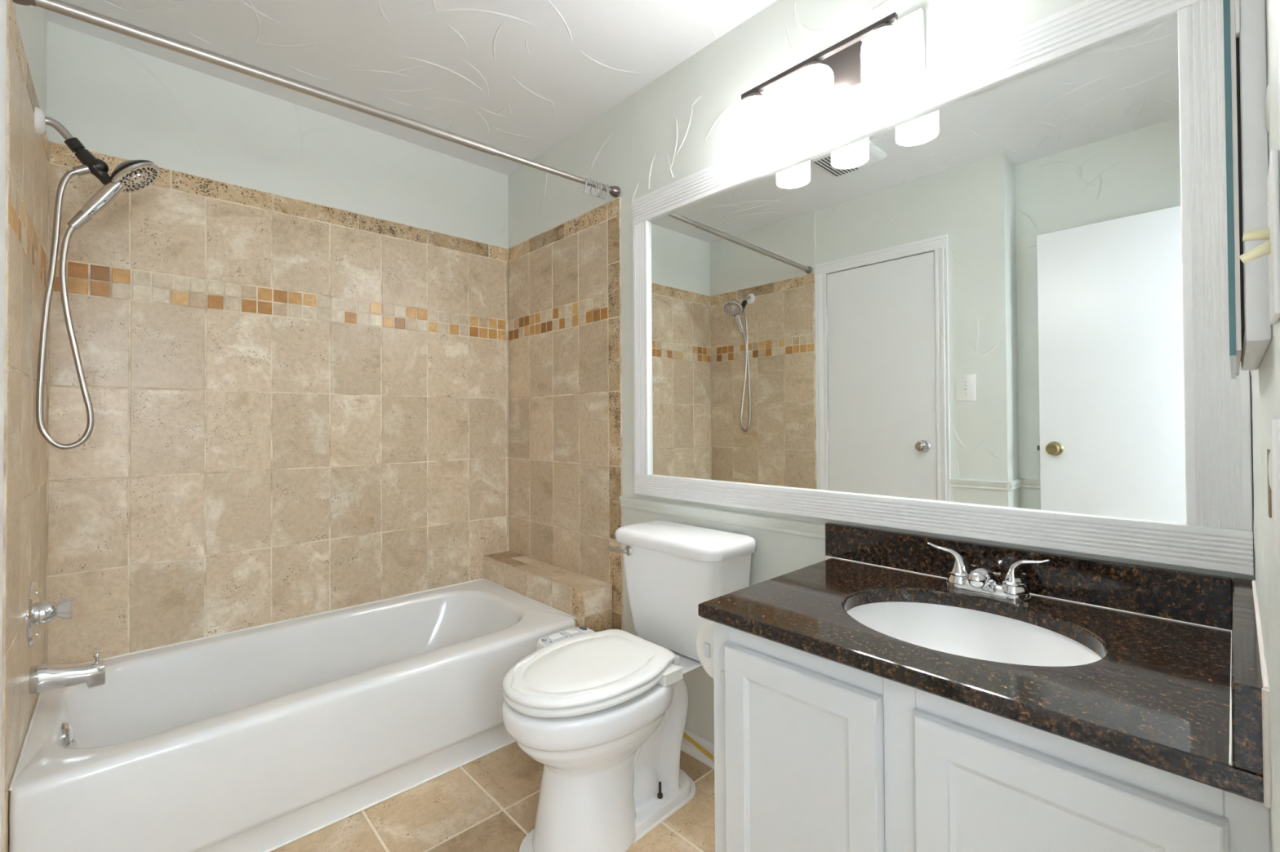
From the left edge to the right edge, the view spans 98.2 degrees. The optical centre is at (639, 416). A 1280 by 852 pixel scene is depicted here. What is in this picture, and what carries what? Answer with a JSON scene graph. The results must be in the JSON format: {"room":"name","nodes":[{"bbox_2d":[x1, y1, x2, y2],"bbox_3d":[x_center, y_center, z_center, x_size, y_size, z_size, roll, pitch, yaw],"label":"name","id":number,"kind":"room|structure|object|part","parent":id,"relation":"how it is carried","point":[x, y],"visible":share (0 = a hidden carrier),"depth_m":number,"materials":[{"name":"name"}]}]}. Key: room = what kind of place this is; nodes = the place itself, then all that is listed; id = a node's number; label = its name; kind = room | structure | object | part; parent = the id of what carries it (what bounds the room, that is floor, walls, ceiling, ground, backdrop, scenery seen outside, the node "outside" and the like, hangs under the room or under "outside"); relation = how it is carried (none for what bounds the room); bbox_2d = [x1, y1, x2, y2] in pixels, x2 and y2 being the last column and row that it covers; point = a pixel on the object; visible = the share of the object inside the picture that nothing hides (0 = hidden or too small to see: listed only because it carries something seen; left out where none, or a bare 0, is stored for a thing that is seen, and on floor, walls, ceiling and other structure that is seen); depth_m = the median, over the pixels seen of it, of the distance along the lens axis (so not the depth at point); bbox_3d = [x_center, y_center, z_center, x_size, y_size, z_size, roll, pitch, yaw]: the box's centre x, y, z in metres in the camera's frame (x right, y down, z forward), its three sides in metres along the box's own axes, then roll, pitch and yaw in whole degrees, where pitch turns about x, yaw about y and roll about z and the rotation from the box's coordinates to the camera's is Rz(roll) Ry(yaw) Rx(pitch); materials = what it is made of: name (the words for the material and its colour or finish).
{"room":"bathroom","nodes":[
{"label":"bathroom","id":0,"kind":"room"},
{"bbox_2d":[0,0,48,851],"bbox_3d":[-1.367,-0.050,1.048,0.222,2.440,1.913,0,-1,-43],"label":"wall","id":1,"kind":"structure","parent":0,"point":[26,211],"depth_m":1.32,"materials":[{"name":"beige tile"}]},
{"bbox_2d":[0,0,6,851],"bbox_3d":[-1.061,0.113,0.871,0.094,2.106,0.738,0,-1,-43],"label":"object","id":2,"kind":"structure","parent":1,"relation":"in","point":[2,2],"depth_m":1.12,"materials":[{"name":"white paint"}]},
{"bbox_2d":[26,582,73,648],"bbox_3d":[-1.560,0.516,1.472,0.078,0.166,0.166,0,-1,-43],"label":"tub valve","id":3,"kind":"object","parent":1,"relation":"attached to","point":[38,612],"visible":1,"depth_m":1.44,"materials":[{"name":"silver metal"}]},
{"bbox_3d":[-1.544,0.516,1.488,0.032,0.060,0.060,0,-1,-43],"label":"knob","id":4,"kind":"part","parent":3,"relation":"part of","materials":[{"name":"clear plastic"}]},
{"bbox_2d":[28,652,106,694],"bbox_3d":[-1.539,0.699,1.496,0.142,0.091,0.064,0,-1,-43],"label":"tub spout","id":5,"kind":"object","parent":1,"relation":"attached to","point":[46,677],"visible":1,"depth_m":1.48,"materials":[{"name":"silver metal"}]},
{"bbox_3d":[-1.500,0.667,1.533,0.019,0.027,0.019,0,-1,-43],"label":"diverter pull","id":6,"kind":"part","parent":5,"relation":"part of","materials":[{"name":"silver metal"}]},
{"bbox_2d":[34,106,159,449],"bbox_3d":[-1.535,-0.372,1.579,0.256,0.925,0.132,0,-1,-43],"label":"handheld shower","id":7,"kind":"object","parent":1,"relation":"attached to","point":[131,175],"visible":1,"depth_m":1.54,"materials":[{"name":"silver metal"}]},
{"bbox_3d":[-1.603,-0.789,1.523,0.078,0.058,0.021,0,-1,-43],"label":"arm","id":8,"kind":"part","parent":7,"relation":"part of","materials":[{"name":"silver metal"}]},
{"bbox_3d":[-1.533,-0.622,1.584,0.096,0.125,0.040,0,-1,-33],"label":"handle","id":9,"kind":"part","parent":7,"relation":"part of","materials":[{"name":"silver metal"}]},
{"bbox_2d":[12,0,620,197],"bbox_3d":[-0.714,-0.907,1.707,1.632,0.045,0.044,0,-1,-40],"label":"shower rod","id":10,"kind":"object","parent":1,"relation":"attached to","point":[60,6],"visible":0.98,"depth_m":1.48,"materials":[{"name":"silver metal"}]},
{"bbox_2d":[583,177,587,193],"bbox_3d":[-0.206,-0.892,2.136,0.018,0.060,0.047,0,-1,-11],"label":"curtain ring","id":11,"kind":"object","parent":10,"relation":"hanging from","point":[586,178],"visible":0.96,"depth_m":2.12,"materials":[{"name":"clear plastic"}]},
{"bbox_2d":[586,179,596,195],"bbox_3d":[-0.186,-0.891,2.152,0.047,0.061,0.014,-1,-1,18],"label":"curtain ring","id":12,"kind":"object","parent":10,"relation":"hanging from","point":[594,193],"visible":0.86,"depth_m":2.15,"materials":[{"name":"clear plastic"}]},
{"bbox_2d":[590,181,599,195],"bbox_3d":[-0.173,-0.891,2.162,0.047,0.060,0.016,-1,-1,38],"label":"curtain ring","id":13,"kind":"object","parent":10,"relation":"hanging from","point":[595,181],"visible":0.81,"depth_m":2.15,"materials":[{"name":"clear plastic"}]},
{"bbox_2d":[595,182,601,197],"bbox_3d":[-0.159,-0.891,2.175,0.010,0.061,0.047,0,-1,-29],"label":"curtain ring","id":14,"kind":"object","parent":10,"relation":"hanging from","point":[600,183],"visible":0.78,"depth_m":2.16,"materials":[{"name":"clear plastic"}]},
{"bbox_2d":[597,182,608,199],"bbox_3d":[-0.145,-0.891,2.187,0.047,0.061,0.013,-1,-1,24],"label":"curtain ring","id":15,"kind":"object","parent":10,"relation":"hanging from","point":[602,183],"visible":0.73,"depth_m":2.18,"materials":[{"name":"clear plastic"}]},
{"bbox_2d":[600,184,608,199],"bbox_3d":[-0.136,-0.891,2.193,0.047,0.061,0.009,-1,-1,44],"label":"curtain ring","id":16,"kind":"object","parent":10,"relation":"hanging from","point":[606,184],"visible":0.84,"depth_m":2.18,"materials":[{"name":"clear plastic"}]},
{"bbox_2d":[45,20,509,665],"bbox_3d":[-1.313,-0.036,2.331,1.850,2.440,0.107,0,-1,-43],"label":"wall","id":17,"kind":"structure","parent":0,"point":[292,340],"depth_m":2.12,"materials":[{"name":"beige tile"}]},
{"bbox_2d":[44,0,776,175],"bbox_3d":[-0.483,-1.311,1.297,2.050,0.082,2.770,0,-1,-43],"label":"ceiling","id":18,"kind":"structure","parent":0,"point":[519,77],"depth_m":1.91,"materials":[{"name":"white paint"}]},
{"bbox_2d":[271,742,715,851],"bbox_3d":[-0.467,1.197,1.269,2.050,0.060,2.770,0,-1,-43],"label":"floor","id":19,"kind":"structure","parent":0,"point":[489,803],"depth_m":1.62,"materials":[{"name":"tile"}]},
{"bbox_2d":[8,578,576,851],"bbox_3d":[-1.050,0.986,1.953,1.482,0.386,0.780,0,-1,-43],"label":"bathtub","id":20,"kind":"object","parent":19,"relation":"on","point":[268,737],"visible":0.84,"depth_m":1.68,"materials":[{"name":"white ceramic"}]},
{"bbox_3d":[-1.546,0.861,1.501,0.023,0.068,0.068,0,-1,-43],"label":"overflow plate","id":21,"kind":"part","parent":20,"relation":"part of","materials":[{"name":"silver metal"}]},
{"bbox_2d":[483,551,613,632],"bbox_3d":[-0.439,0.932,2.491,0.145,0.498,0.826,0,-1,-43],"label":"tiled ledge","id":22,"kind":"object","parent":19,"relation":"on","point":[585,598],"visible":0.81,"depth_m":2.32,"materials":[{"name":"tile"}]},
{"bbox_2d":[502,520,755,851],"bbox_3d":[-0.047,0.785,1.622,0.726,0.826,0.457,0,-1,-43],"label":"toilet","id":23,"kind":"object","parent":19,"relation":"on","point":[591,708],"visible":0.96,"depth_m":1.53,"materials":[{"name":"white ceramic"}]},
{"bbox_3d":[-0.155,0.719,1.546,0.455,0.032,0.372,0,-1,-43],"label":"seat","id":24,"kind":"part","parent":23,"relation":"part of","materials":[{"name":"white plastic"}]},
{"bbox_3d":[-0.152,0.698,1.549,0.468,0.033,0.374,0,-1,-43],"label":"seat lid","id":25,"kind":"part","parent":23,"relation":"part of","materials":[{"name":"white plastic"}]},
{"bbox_3d":[-0.065,0.970,1.626,0.706,0.455,0.371,0,-1,-43],"label":"bowl","id":26,"kind":"part","parent":23,"relation":"part of","materials":[{"name":"white ceramic"}]},
{"bbox_2d":[537,626,682,686],"bbox_3d":[-0.101,0.734,1.686,0.225,0.050,0.483,0,-1,-43],"label":"bidet attachment","id":27,"kind":"object","parent":23,"relation":"attached to","point":[673,674],"visible":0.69,"depth_m":1.76,"materials":[{"name":"white plastic"}]},
{"bbox_3d":[-0.274,0.714,1.799,0.049,0.007,0.029,0,-1,-43],"label":"slide knob","id":28,"kind":"part","parent":27,"relation":"part of","materials":[{"name":"white plastic"}]},
{"bbox_3d":[-0.254,0.718,1.808,0.146,0.001,0.076,0,-1,-43],"label":"control panel","id":29,"kind":"part","parent":27,"relation":"part of","materials":[{"name":"white plastic"}]},
{"bbox_3d":[-0.225,0.715,1.843,0.032,0.007,0.036,0,-1,-43],"label":"slide knob","id":30,"kind":"part","parent":27,"relation":"part of","materials":[{"name":"white plastic"}]},
{"bbox_3d":[-0.029,0.727,1.698,0.103,0.030,0.401,0,-1,-43],"label":"mounting plate","id":31,"kind":"part","parent":27,"relation":"part of","materials":[{"name":"white plastic"}]},
{"bbox_3d":[-0.065,0.444,1.847,0.094,0.033,0.029,-1,-1,38],"label":"flush lever","id":32,"kind":"part","parent":23,"relation":"part of","materials":[{"name":"silver metal"}]},
{"bbox_2d":[653,795,666,804],"bbox_3d":[0.061,1.131,1.641,0.035,0.008,0.035,0,-1,-43],"label":"washer","id":33,"kind":"object","parent":23,"relation":"in","point":[658,799],"depth_m":1.63,"materials":[{"name":"white plastic"}]},
{"bbox_3d":[0.133,0.396,1.796,0.227,0.046,0.457,0,-1,-43],"label":"tank lid","id":34,"kind":"part","parent":23,"relation":"part of","materials":[{"name":"white ceramic"}]},
{"bbox_3d":[0.138,0.581,1.798,0.204,0.322,0.425,0,-1,-43],"label":"tank","id":35,"kind":"part","parent":23,"relation":"part of","materials":[{"name":"white ceramic"}]},
{"bbox_2d":[713,622,1271,851],"bbox_3d":[0.612,0.785,1.052,0.569,0.746,0.768,0,-1,-43],"label":"vanity cabinet","id":36,"kind":"object","parent":19,"relation":"on","point":[813,753],"visible":0.7,"depth_m":0.87,"materials":[{"name":"white paint"}]},
{"bbox_2d":[696,621,713,679],"bbox_3d":[0.210,0.512,1.265,0.152,0.128,0.085,0,-1,-43],"label":"toilet paper holder","id":37,"kind":"object","parent":36,"relation":"attached to","point":[704,641],"visible":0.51,"depth_m":1.22,"materials":[{"name":"white plastic"}]},
{"bbox_3d":[0.282,0.749,1.002,0.018,0.592,0.314,0,-1,-43],"label":"door","id":38,"kind":"part","parent":36,"relation":"part of","materials":[{"name":"white paint"}]},
{"bbox_2d":[697,522,1271,809],"bbox_3d":[0.593,0.349,1.063,0.583,0.125,0.806,0,-1,-43],"label":"countertop","id":39,"kind":"structure","parent":36,"relation":"on","point":[1179,686],"depth_m":0.93,"materials":[{"name":"brown stone"}]},
{"bbox_2d":[846,602,1102,666],"bbox_3d":[0.604,0.491,1.042,0.393,0.157,0.466,0,-1,-43],"label":"sink","id":40,"kind":"object","parent":39,"relation":"in","point":[957,631],"visible":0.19,"depth_m":1.17,"materials":[{"name":"white ceramic"}]},
{"bbox_2d":[927,542,1049,602],"bbox_3d":[0.737,0.336,1.189,0.106,0.094,0.231,0,-1,-43],"label":"faucet","id":41,"kind":"object","parent":39,"relation":"on","point":[983,581],"visible":1,"depth_m":1.17,"materials":[{"name":"silver metal"}]},
{"bbox_3d":[0.706,0.320,1.261,0.039,0.060,0.084,0,-1,-43],"label":"handle","id":42,"kind":"part","parent":41,"relation":"part of","materials":[{"name":"silver metal"}]},
{"bbox_3d":[0.734,0.350,1.186,0.100,0.054,0.042,0,-1,-43],"label":"spout","id":43,"kind":"part","parent":41,"relation":"part of","materials":[{"name":"silver metal"}]},
{"bbox_3d":[0.806,0.319,1.153,0.039,0.060,0.084,0,-1,-43],"label":"handle","id":44,"kind":"part","parent":41,"relation":"part of","materials":[{"name":"silver metal"}]},
{"bbox_3d":[0.537,0.745,0.729,0.018,0.590,0.332,0,-1,-43],"label":"door","id":45,"kind":"part","parent":36,"relation":"part of","materials":[{"name":"white paint"}]},
{"bbox_2d":[508,0,1254,744],"bbox_3d":[0.239,-0.050,1.952,0.106,2.440,2.777,0,-1,-43],"label":"wall","id":46,"kind":"structure","parent":0,"point":[571,393],"depth_m":2.24,"materials":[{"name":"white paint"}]},
{"bbox_2d":[680,728,714,769],"bbox_3d":[0.242,1.136,1.858,0.022,0.066,0.915,0,-1,-43],"label":"baseboard","id":47,"kind":"structure","parent":46,"relation":"attached to","point":[686,747],"depth_m":1.90,"materials":[{"name":"white paint"}]},
{"bbox_2d":[683,733,714,761],"bbox_3d":[0.202,1.130,1.899,0.002,0.053,0.193,0,-1,-43],"label":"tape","id":48,"kind":"object","parent":46,"relation":"attached to","point":[686,736],"visible":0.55,"depth_m":1.90,"materials":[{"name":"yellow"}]},
{"bbox_2d":[619,495,825,540],"bbox_3d":[0.230,0.332,1.878,0.018,0.045,0.890,0,-1,-43],"label":"trim","id":49,"kind":"structure","parent":46,"relation":"attached to","point":[779,525],"depth_m":1.80,"materials":[{"name":"white paint"}]},
{"bbox_2d":[760,7,924,137],"bbox_3d":[0.538,-0.927,1.550,0.021,0.164,0.486,0,-1,-43],"label":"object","id":50,"kind":"object","parent":46,"relation":"attached to","point":[781,95],"visible":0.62,"depth_m":1.50,"materials":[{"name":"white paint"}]},
{"bbox_2d":[737,12,907,169],"bbox_3d":[0.480,-0.872,1.494,0.143,0.249,0.477,0,-1,-43],"label":"vanity light","id":51,"kind":"object","parent":50,"relation":"attached to","point":[878,64],"visible":1,"depth_m":1.44,"materials":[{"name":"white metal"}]},
{"bbox_3d":[0.338,-0.831,1.617,0.103,0.172,0.103,0,-1,-43],"label":"lamp shade","id":52,"kind":"part","parent":51,"relation":"part of","materials":[{"name":"white glass"}]},
{"bbox_3d":[0.466,-0.834,1.480,0.103,0.172,0.103,0,-1,-43],"label":"lamp shade","id":53,"kind":"part","parent":51,"relation":"part of","materials":[{"name":"white glass"}]},
{"bbox_3d":[0.525,-0.939,1.539,0.016,0.115,0.194,0,-1,-43],"label":"plate","id":54,"kind":"part","parent":51,"relation":"part of","materials":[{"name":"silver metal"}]},
{"bbox_3d":[0.593,-0.836,1.343,0.103,0.172,0.103,0,-1,-43],"label":"lamp shade","id":55,"kind":"part","parent":51,"relation":"part of","materials":[{"name":"white glass"}]},
{"bbox_2d":[632,0,1253,576],"bbox_3d":[0.526,-0.279,1.555,0.021,1.130,1.590,0,-1,-43],"label":"wall mirror","id":56,"kind":"object","parent":46,"relation":"attached to","point":[993,306],"visible":0.91,"depth_m":1.26,"materials":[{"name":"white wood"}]},
{"bbox_3d":[0.523,-0.796,1.561,0.020,0.096,1.590,0,-1,-43],"label":"rail","id":57,"kind":"part","parent":56,"relation":"part of","materials":[{"name":"white wood"}]},
{"bbox_3d":[0.529,0.247,1.549,0.020,0.078,1.590,0,-1,-43],"label":"rail","id":58,"kind":"part","parent":56,"relation":"part of","materials":[{"name":"white wood"}]},
{"bbox_2d":[825,522,1232,630],"bbox_3d":[0.788,0.338,1.266,0.020,0.091,0.775,0,-1,-43],"label":"backsplash","id":59,"kind":"structure","parent":46,"relation":"attached to","point":[1197,598],"depth_m":1.15,"materials":[{"name":"brown stone"}]},
{"bbox_2d":[1250,0,1279,851],"bbox_3d":[0.432,-0.069,0.308,2.050,2.440,0.102,0,-1,-43],"label":"wall","id":60,"kind":"structure","parent":0,"point":[1265,380],"depth_m":0.51,"materials":[{"name":"white paint"}]},
{"bbox_2d":[1222,0,1272,378],"bbox_3d":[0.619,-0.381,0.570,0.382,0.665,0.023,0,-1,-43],"label":"medicine cabinet","id":61,"kind":"object","parent":60,"relation":"attached to","point":[1245,26],"visible":1,"depth_m":0.44,"materials":[{"name":"white paint"}]},
{"bbox_3d":[0.613,-0.381,0.577,0.381,0.665,0.004,0,-1,-43],"label":"mirror pane","id":62,"kind":"part","parent":61,"relation":"part of","materials":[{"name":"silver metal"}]},
{"bbox_3d":[0.616,-0.383,0.575,0.380,0.660,0.003,0,-1,-43],"label":"mirror door","id":63,"kind":"part","parent":61,"relation":"part of","materials":[{"name":"white metal"}]},
{"bbox_2d":[1239,149,1279,324],"bbox_3d":[0.412,-0.115,0.369,0.060,0.103,0.018,0,-1,-43],"label":"light switch","id":64,"kind":"object","parent":60,"relation":"attached to","point":[1271,233],"visible":1,"depth_m":0.35,"materials":[{"name":"white plastic"}]},
{"bbox_3d":[0.417,-0.115,0.364,0.060,0.103,0.004,0,-1,-43],"label":"plate","id":65,"kind":"part","parent":64,"relation":"part of","materials":[{"name":"white plastic"}]},
{"bbox_2d":[1266,418,1279,569],"bbox_3d":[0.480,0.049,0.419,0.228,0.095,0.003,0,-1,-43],"label":"wall outlet","id":66,"kind":"object","parent":60,"relation":"attached to","point":[1275,422],"visible":0.99,"depth_m":0.36,"materials":[{"name":"white plastic"}]},
{"bbox_3d":[0.423,0.049,0.367,0.073,0.095,0.003,0,-1,-43],"label":"plate","id":67,"kind":"part","parent":66,"relation":"part of","materials":[{"name":"white plastic"}]},
{"bbox_2d":[1276,0,1279,162],"bbox_3d":[0.136,0.124,0.021,0.815,2.050,0.110,0,-1,-43],"label":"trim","id":68,"kind":"structure","parent":60,"relation":"attached to","point":[1277,1],"depth_m":0.34,"materials":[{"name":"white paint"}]}
]}

